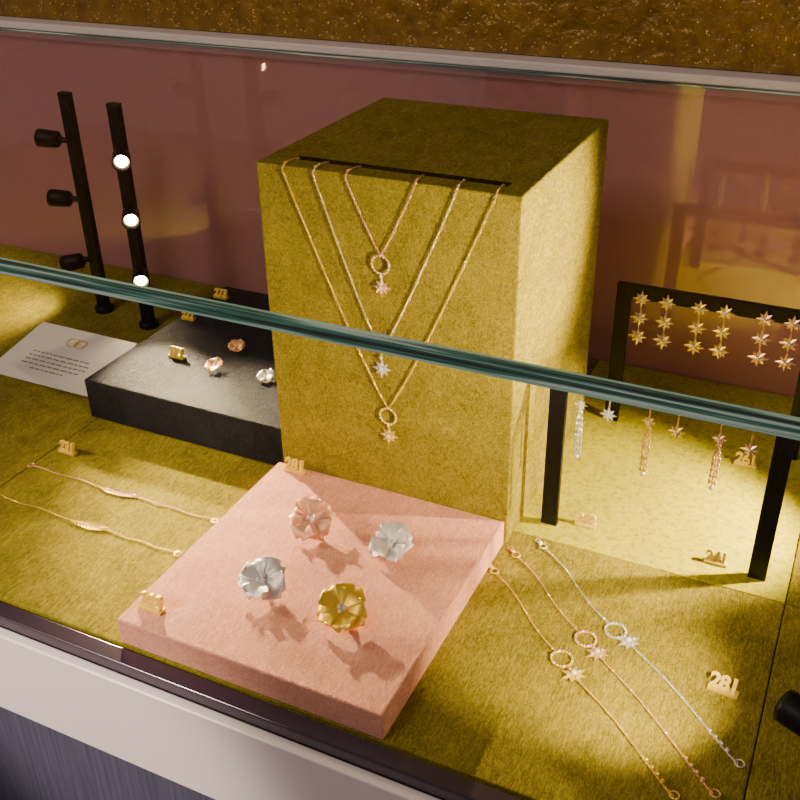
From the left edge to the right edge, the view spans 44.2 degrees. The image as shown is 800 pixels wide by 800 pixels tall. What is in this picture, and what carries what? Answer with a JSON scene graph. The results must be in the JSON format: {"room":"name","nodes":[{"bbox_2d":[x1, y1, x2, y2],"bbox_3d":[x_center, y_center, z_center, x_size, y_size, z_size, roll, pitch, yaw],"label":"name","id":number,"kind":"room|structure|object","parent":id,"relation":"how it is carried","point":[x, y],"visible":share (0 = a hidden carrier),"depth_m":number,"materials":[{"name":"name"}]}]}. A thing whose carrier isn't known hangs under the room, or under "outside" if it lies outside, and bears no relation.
{"room":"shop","nodes":[
{"label":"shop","id":0,"kind":"room"},
{"bbox_2d":[0,0,799,74],"bbox_3d":[0.042,-1.063,0.666,3.200,1.576,0.038,13,33,22],"label":"wall","id":1,"kind":"structure","parent":0,"point":[763,36],"depth_m":1.00,"materials":[{"name":"gold metal"}]},
{"bbox_2d":[0,15,799,91],"bbox_3d":[0.050,-0.372,1.056,3.200,0.009,0.064,13,33,22],"label":"trim","id":2,"kind":"structure","parent":1,"relation":"attached to","point":[679,74],"depth_m":1.04,"materials":[{"name":"white paint"}]},
{"bbox_3d":[-0.481,1.283,0.689,3.200,0.030,2.600,13,33,22],"label":"floor","id":3,"kind":"structure","parent":0,"visible":0},
{"bbox_2d":[0,707,214,799],"bbox_3d":[-0.078,0.471,1.206,2.240,0.756,0.600,13,33,22],"label":"base cabinet","id":4,"kind":"object","parent":3,"relation":"on","point":[38,761],"visible":0.02,"depth_m":0.84,"materials":[{"name":"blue wood"}]},
{"bbox_2d":[0,533,799,799],"bbox_3d":[-0.082,0.100,0.997,2.240,0.088,0.606,13,33,22],"label":"display case base","id":5,"kind":"object","parent":4,"relation":"on","point":[799,533],"visible":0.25,"depth_m":0.70,"materials":[{"name":"grey metal"}]},
{"bbox_2d":[0,392,96,487],"bbox_3d":[-0.758,-0.006,1.102,0.857,0.012,0.252,13,33,22],"label":"base panel","id":6,"kind":"object","parent":5,"relation":"on","point":[30,430],"depth_m":1.01,"materials":[{"name":"yellow fabric"}]},
{"bbox_2d":[58,440,77,455],"bbox_3d":[-0.329,0.047,0.974,0.019,0.012,0.008,13,33,22],"label":"number tag","id":7,"kind":"object","parent":5,"relation":"on","point":[68,448],"visible":1,"depth_m":0.97,"materials":[{"name":"gold metal"}]},
{"bbox_2d":[0,322,136,396],"bbox_3d":[-0.385,-0.049,1.129,0.148,0.022,0.095,13,33,22],"label":"card","id":8,"kind":"object","parent":5,"relation":"on","point":[55,356],"visible":1,"depth_m":1.13,"materials":[{"name":"white paper"}]},
{"bbox_2d":[34,91,113,313],"bbox_3d":[-0.397,-0.235,1.197,0.057,0.274,0.024,4,31,9],"label":"pole","id":9,"kind":"object","parent":5,"relation":"on","point":[42,137],"visible":0.98,"depth_m":1.19,"materials":[{"name":"black metal"}]},
{"bbox_2d":[1,495,181,555],"bbox_3d":[-0.286,0.108,0.876,0.223,0.002,0.011,13,33,22],"label":"bracelet","id":10,"kind":"object","parent":5,"relation":"on","point":[86,524],"visible":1,"depth_m":0.87,"materials":[{"name":"gold metal"}]},
{"bbox_2d":[0,244,224,418],"bbox_3d":[-0.631,-0.142,1.330,0.857,0.012,0.336,13,33,22],"label":"base panel","id":11,"kind":"object","parent":5,"relation":"on","point":[25,304],"depth_m":1.26,"materials":[{"name":"yellow fabric"}]},
{"bbox_2d":[28,463,217,522],"bbox_3d":[-0.261,0.085,0.914,0.221,0.002,0.011,13,33,22],"label":"bracelet","id":12,"kind":"object","parent":5,"relation":"on","point":[116,491],"visible":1,"depth_m":0.91,"materials":[{"name":"gold metal"}]},
{"bbox_2d":[106,102,158,329],"bbox_3d":[-0.311,-0.205,1.145,0.024,0.272,0.043,-7,31,-10],"label":"pole","id":13,"kind":"object","parent":5,"relation":"on","point":[121,159],"visible":0.97,"depth_m":1.13,"materials":[{"name":"black metal"}]},
{"bbox_2d":[85,287,283,465],"bbox_3d":[-0.159,-0.036,1.077,0.244,0.045,0.258,13,33,22],"label":"display","id":14,"kind":"object","parent":5,"relation":"on","point":[227,409],"visible":0.45,"depth_m":1.00,"materials":[{"name":"fabric"}]},
{"bbox_2d":[168,346,185,359],"bbox_3d":[-0.237,-0.051,1.048,0.019,0.012,0.008,13,33,22],"label":"number tag","id":15,"kind":"object","parent":14,"relation":"on","point":[176,355],"visible":1,"depth_m":1.05,"materials":[{"name":"gold metal"}]},
{"bbox_2d":[181,312,195,321],"bbox_3d":[-0.242,-0.097,1.129,0.017,0.011,0.008,13,33,22],"label":"number tag","id":16,"kind":"object","parent":14,"relation":"on","point":[186,316],"visible":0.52,"depth_m":1.13,"materials":[{"name":"gold metal"}]},
{"bbox_2d":[204,357,222,371],"bbox_3d":[-0.193,-0.036,1.022,0.019,0.012,0.018,13,33,22],"label":"earring","id":17,"kind":"object","parent":14,"relation":"on","point":[213,364],"visible":1,"depth_m":1.02,"materials":[{"name":"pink metal"}]},
{"bbox_2d":[213,288,228,299],"bbox_3d":[-0.214,-0.128,1.179,0.018,0.012,0.008,13,33,22],"label":"number tag","id":18,"kind":"object","parent":14,"relation":"on","point":[223,294],"visible":1,"depth_m":1.18,"materials":[{"name":"gold metal"}]},
{"bbox_2d":[227,339,245,351],"bbox_3d":[-0.176,-0.058,1.059,0.019,0.011,0.018,13,33,22],"label":"earring","id":19,"kind":"object","parent":14,"relation":"on","point":[236,345],"visible":1,"depth_m":1.06,"materials":[{"name":"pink metal"}]},
{"bbox_2d":[257,369,274,382],"bbox_3d":[-0.137,-0.025,1.000,0.020,0.011,0.017,13,33,22],"label":"earring","id":20,"kind":"object","parent":14,"relation":"on","point":[265,375],"visible":1,"depth_m":1.00,"materials":[{"name":"silver metal"}]},
{"bbox_2d":[0,627,440,799],"bbox_3d":[-0.216,0.244,0.759,2.240,0.092,0.009,13,33,22],"label":"case apron trim","id":21,"kind":"object","parent":5,"relation":"attached to","point":[213,754],"visible":1,"depth_m":0.73,"materials":[{"name":"white paint"}]},
{"bbox_2d":[0,602,521,799],"bbox_3d":[-0.212,0.195,0.741,2.240,0.011,0.013,13,33,22],"label":"rail","id":22,"kind":"object","parent":5,"relation":"attached to","point":[431,779],"depth_m":0.69,"materials":[{"name":"black metal"}]},
{"bbox_2d":[117,462,503,738],"bbox_3d":[-0.062,0.143,0.788,0.222,0.024,0.230,13,33,22],"label":"display","id":23,"kind":"object","parent":5,"relation":"on","point":[361,679],"visible":1,"depth_m":0.75,"materials":[{"name":"fabric"}]},
{"bbox_2d":[137,590,165,615],"bbox_3d":[-0.187,0.152,0.740,0.021,0.013,0.008,13,33,22],"label":"number tag","id":24,"kind":"object","parent":23,"relation":"on","point":[148,603],"visible":1,"depth_m":0.74,"materials":[{"name":"gold metal"}]},
{"bbox_2d":[237,556,285,599],"bbox_3d":[-0.105,0.137,0.752,0.039,0.024,0.035,13,33,22],"label":"earring","id":25,"kind":"object","parent":23,"relation":"on","point":[264,577],"visible":1,"depth_m":0.75,"materials":[{"name":"silver metal"}]},
{"bbox_2d":[283,456,305,474],"bbox_3d":[-0.096,0.059,0.896,0.020,0.012,0.008,13,33,22],"label":"number tag","id":26,"kind":"object","parent":23,"relation":"on","point":[294,465],"visible":1,"depth_m":0.90,"materials":[{"name":"gold metal"}]},
{"bbox_2d":[288,496,334,540],"bbox_3d":[-0.074,0.098,0.815,0.038,0.026,0.036,13,33,22],"label":"earring","id":27,"kind":"object","parent":23,"relation":"on","point":[311,518],"visible":1,"depth_m":0.81,"materials":[{"name":"pink metal"}]},
{"bbox_2d":[316,582,367,632],"bbox_3d":[-0.041,0.152,0.723,0.037,0.024,0.037,13,33,22],"label":"ring","id":28,"kind":"object","parent":23,"relation":"on","point":[342,606],"visible":1,"depth_m":0.72,"materials":[{"name":"gold metal"}]},
{"bbox_2d":[368,520,413,562],"bbox_3d":[-0.008,0.115,0.788,0.035,0.021,0.034,-12,32,-18],"label":"earring","id":29,"kind":"object","parent":23,"relation":"on","point":[390,542],"visible":1,"depth_m":0.79,"materials":[{"name":"silver metal"}]},
{"bbox_2d":[99,358,597,465],"bbox_3d":[-0.045,-0.009,1.082,0.441,0.012,0.336,13,33,22],"label":"base panel","id":30,"kind":"object","parent":5,"relation":"on","point":[591,363],"depth_m":1.03,"materials":[{"name":"yellow fabric"}]},
{"bbox_2d":[0,419,783,799],"bbox_3d":[-0.062,0.152,0.807,0.685,0.012,0.252,13,33,22],"label":"base panel","id":31,"kind":"object","parent":5,"relation":"on","point":[491,708],"depth_m":0.75,"materials":[{"name":"yellow fabric"}]},
{"bbox_2d":[0,27,799,397],"bbox_3d":[0.060,0.159,1.364,3.200,1.211,0.030,13,33,22],"label":"panel","id":32,"kind":"object","parent":5,"relation":"on","point":[701,191],"depth_m":1.11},
{"bbox_2d":[256,98,608,542],"bbox_3d":[0.038,-0.084,0.893,0.220,0.306,0.226,13,33,22],"label":"block","id":33,"kind":"object","parent":5,"relation":"on","point":[470,442],"visible":0.89,"depth_m":0.80,"materials":[{"name":"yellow fabric"}]},
{"bbox_2d":[344,165,423,297],"bbox_3d":[-0.010,-0.128,0.758,0.060,0.098,0.030,13,33,22],"label":"necklace","id":34,"kind":"object","parent":33,"relation":"hanging from","point":[381,287],"visible":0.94,"depth_m":0.75,"materials":[{"name":"gold metal"}]},
{"bbox_2d":[312,161,465,377],"bbox_3d":[-0.007,-0.096,0.775,0.120,0.171,0.030,13,33,22],"label":"necklace","id":35,"kind":"object","parent":33,"relation":"hanging from","point":[381,368],"visible":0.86,"depth_m":0.76,"materials":[{"name":"gold metal"}]},
{"bbox_2d":[281,157,504,443],"bbox_3d":[-0.005,-0.068,0.791,0.177,0.235,0.030,13,33,22],"label":"necklace","id":36,"kind":"object","parent":33,"relation":"hanging from","point":[389,435],"visible":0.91,"depth_m":0.79,"materials":[{"name":"gold metal"}]},
{"bbox_2d":[489,563,680,799],"bbox_3d":[0.121,0.192,0.716,0.021,0.006,0.252,-12,32,-18],"label":"bracelet","id":37,"kind":"object","parent":5,"relation":"on","point":[573,674],"visible":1,"depth_m":0.71,"materials":[{"name":"gold metal"}]},
{"bbox_2d":[508,546,721,798],"bbox_3d":[0.146,0.186,0.726,0.021,0.006,0.273,-15,33,-22],"label":"bracelet","id":38,"kind":"object","parent":5,"relation":"on","point":[596,652],"visible":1,"depth_m":0.72,"materials":[{"name":"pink metal"}]},
{"bbox_2d":[535,538,745,767],"bbox_3d":[0.168,0.177,0.740,0.021,0.006,0.261,-15,33,-22],"label":"bracelet","id":39,"kind":"object","parent":5,"relation":"on","point":[628,641],"visible":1,"depth_m":0.73,"materials":[{"name":"silver metal"}]},
{"bbox_2d":[514,360,799,603],"bbox_3d":[0.265,0.062,0.951,0.243,0.012,0.336,13,33,22],"label":"base panel","id":40,"kind":"object","parent":5,"relation":"on","point":[667,518],"visible":0.7,"depth_m":0.90,"materials":[{"name":"fabric"}]},
{"bbox_2d":[575,511,596,529],"bbox_3d":[0.162,0.104,0.859,0.018,0.011,0.008,13,33,22],"label":"number tag","id":41,"kind":"object","parent":40,"relation":"on","point":[584,522],"visible":1,"depth_m":0.86,"materials":[{"name":"gold metal"}]},
{"bbox_2d":[541,389,795,580],"bbox_3d":[0.209,0.061,0.794,0.189,0.150,0.006,13,33,22],"label":"stand","id":42,"kind":"object","parent":40,"relation":"on","point":[783,450],"visible":0.39,"depth_m":0.79,"materials":[{"name":"black metal"}]},
{"bbox_3d":[0.145,-0.005,0.785,0.001,0.008,0.002,13,33,22],"label":"chain","id":43,"kind":"object","parent":42,"relation":"hanging from","visible":0},
{"bbox_2d":[573,400,585,458],"bbox_3d":[0.145,0.024,0.801,0.006,0.058,0.011,-22,36,-32],"label":"earring","id":44,"kind":"object","parent":43,"relation":"hanging from","point":[580,404],"visible":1,"depth_m":0.80,"materials":[{"name":"silver metal"}]},
{"bbox_3d":[0.194,0.008,0.765,0.001,0.011,0.002,13,33,22],"label":"chain","id":45,"kind":"object","parent":42,"relation":"hanging from","visible":0},
{"bbox_2d":[639,415,654,475],"bbox_3d":[0.195,0.037,0.781,0.006,0.058,0.011,-22,36,-32],"label":"earring","id":46,"kind":"object","parent":45,"relation":"hanging from","point":[648,421],"visible":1,"depth_m":0.78,"materials":[{"name":"gold metal"}]},
{"bbox_3d":[0.243,0.020,0.745,0.001,0.012,0.002,13,33,22],"label":"chain","id":47,"kind":"object","parent":42,"relation":"hanging from","visible":0},
{"bbox_2d":[708,432,726,490],"bbox_3d":[0.243,0.048,0.760,0.006,0.054,0.011,-22,36,-32],"label":"earring","id":48,"kind":"object","parent":47,"relation":"hanging from","point":[717,438],"visible":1,"depth_m":0.76,"materials":[{"name":"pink metal"}]},
{"bbox_3d":[0.166,0.002,0.777,0.001,0.012,0.002,13,33,22],"label":"chain","id":49,"kind":"object","parent":42,"relation":"hanging from","visible":0},
{"bbox_2d":[600,407,616,422],"bbox_3d":[0.165,0.012,0.781,0.006,0.015,0.014,-26,38,-36],"label":"earring","id":50,"kind":"object","parent":49,"relation":"hanging from","point":[607,414],"visible":1,"depth_m":0.78,"materials":[{"name":"silver metal"}]},
{"bbox_3d":[0.214,0.014,0.757,0.001,0.013,0.002,13,33,22],"label":"chain","id":51,"kind":"object","parent":42,"relation":"hanging from","visible":0},
{"bbox_2d":[668,424,685,439],"bbox_3d":[0.214,0.025,0.762,0.006,0.015,0.014,-26,38,-36],"label":"earring","id":52,"kind":"object","parent":51,"relation":"hanging from","point":[677,431],"visible":1,"depth_m":0.76,"materials":[{"name":"gold metal"}]},
{"bbox_2d":[604,281,799,459],"bbox_3d":[0.294,-0.028,0.941,0.188,0.152,0.006,13,33,22],"label":"stand","id":53,"kind":"object","parent":40,"relation":"on","point":[626,291],"visible":0.77,"depth_m":0.93,"materials":[{"name":"black metal"}]},
{"bbox_2d":[627,291,649,344],"bbox_3d":[0.228,-0.078,0.940,0.019,0.057,0.006,13,33,22],"label":"earring","id":54,"kind":"object","parent":53,"relation":"attached to","point":[639,317],"visible":1,"depth_m":0.94,"materials":[{"name":"gold metal"}]},
{"bbox_2d":[653,295,674,348],"bbox_3d":[0.250,-0.073,0.931,0.019,0.057,0.006,13,33,22],"label":"earring","id":55,"kind":"object","parent":53,"relation":"hanging from","point":[664,322],"visible":1,"depth_m":0.93,"materials":[{"name":"gold metal"}]},
{"bbox_2d":[685,301,708,355],"bbox_3d":[0.277,-0.067,0.920,0.019,0.057,0.006,13,33,22],"label":"earring","id":56,"kind":"object","parent":53,"relation":"hanging from","point":[696,327],"visible":1,"depth_m":0.92,"materials":[{"name":"gold metal"}]},
{"bbox_2d":[709,305,734,360],"bbox_3d":[0.298,-0.062,0.911,0.019,0.057,0.006,13,33,22],"label":"earring","id":57,"kind":"object","parent":53,"relation":"hanging from","point":[725,312],"visible":1,"depth_m":0.91,"materials":[{"name":"gold metal"}]},
{"bbox_2d":[748,312,774,366],"bbox_3d":[0.329,-0.055,0.897,0.019,0.057,0.006,13,33,22],"label":"earring","id":58,"kind":"object","parent":53,"relation":"hanging from","point":[758,358],"visible":1,"depth_m":0.90,"materials":[{"name":"gold metal"}]},
{"bbox_2d":[775,317,799,372],"bbox_3d":[0.351,-0.050,0.888,0.019,0.057,0.006,13,33,22],"label":"earring","id":59,"kind":"object","parent":53,"relation":"attached to","point":[793,324],"visible":1,"depth_m":0.89,"materials":[{"name":"gold metal"}]},
{"bbox_2d":[704,548,727,567],"bbox_3d":[0.261,0.129,0.812,0.018,0.011,0.008,13,33,22],"label":"number tag","id":60,"kind":"object","parent":40,"relation":"on","point":[714,559],"visible":1,"depth_m":0.81,"materials":[{"name":"gold metal"}]},
{"bbox_2d":[734,451,756,468],"bbox_3d":[0.328,0.056,0.934,0.020,0.012,0.008,13,33,22],"label":"number tag","id":61,"kind":"object","parent":40,"relation":"on","point":[738,461],"visible":0.96,"depth_m":0.93,"materials":[{"name":"gold metal"}]},
{"bbox_2d":[707,671,738,699],"bbox_3d":[0.229,0.200,0.693,0.021,0.011,0.011,16,35,27],"label":"number tag","id":62,"kind":"object","parent":5,"relation":"on","point":[725,690],"visible":1,"depth_m":0.69,"materials":[{"name":"gold metal"}]},
{"bbox_2d":[745,605,799,799],"bbox_3d":[0.543,0.290,0.551,0.655,0.012,0.252,13,33,22],"label":"base panel","id":63,"kind":"object","parent":5,"relation":"on","point":[775,768],"depth_m":0.66,"materials":[{"name":"yellow fabric"}]},
{"bbox_2d":[773,690,799,735],"bbox_3d":[0.238,0.148,0.521,0.039,0.274,0.072,-20,35,-29],"label":"spotlight","id":64,"kind":"object","parent":5,"relation":"on","point":[786,712],"visible":1,"depth_m":0.57,"materials":[{"name":"black metal"}]},
{"bbox_2d":[784,536,799,608],"bbox_3d":[0.670,0.154,0.780,0.655,0.012,0.336,13,33,22],"label":"base panel","id":65,"kind":"object","parent":5,"relation":"on","point":[793,596],"depth_m":0.79,"materials":[{"name":"yellow fabric"}]},
{"bbox_3d":[0.264,0.026,0.737,0.001,0.016,0.002,13,33,22],"label":"chain","id":66,"kind":"object","parent":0,"visible":0},
{"bbox_2d":[741,442,758,457],"bbox_3d":[0.263,0.038,0.742,0.006,0.015,0.014,-26,38,-36],"label":"earring","id":67,"kind":"object","parent":66,"relation":"hanging from","point":[749,449],"visible":1,"depth_m":0.74,"materials":[{"name":"gold metal"}]},
{"label":"pane","id":68,"kind":"object","parent":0,"visible":0},
{"bbox_2d":[0,28,799,440],"bbox_3d":[-0.092,-0.215,0.803,2.200,0.008,0.608,13,33,22],"label":"pane","id":69,"kind":"object","parent":68,"relation":"on","point":[772,423],"visible":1,"depth_m":0.48,"materials":[{"name":"teal"}]}
]}

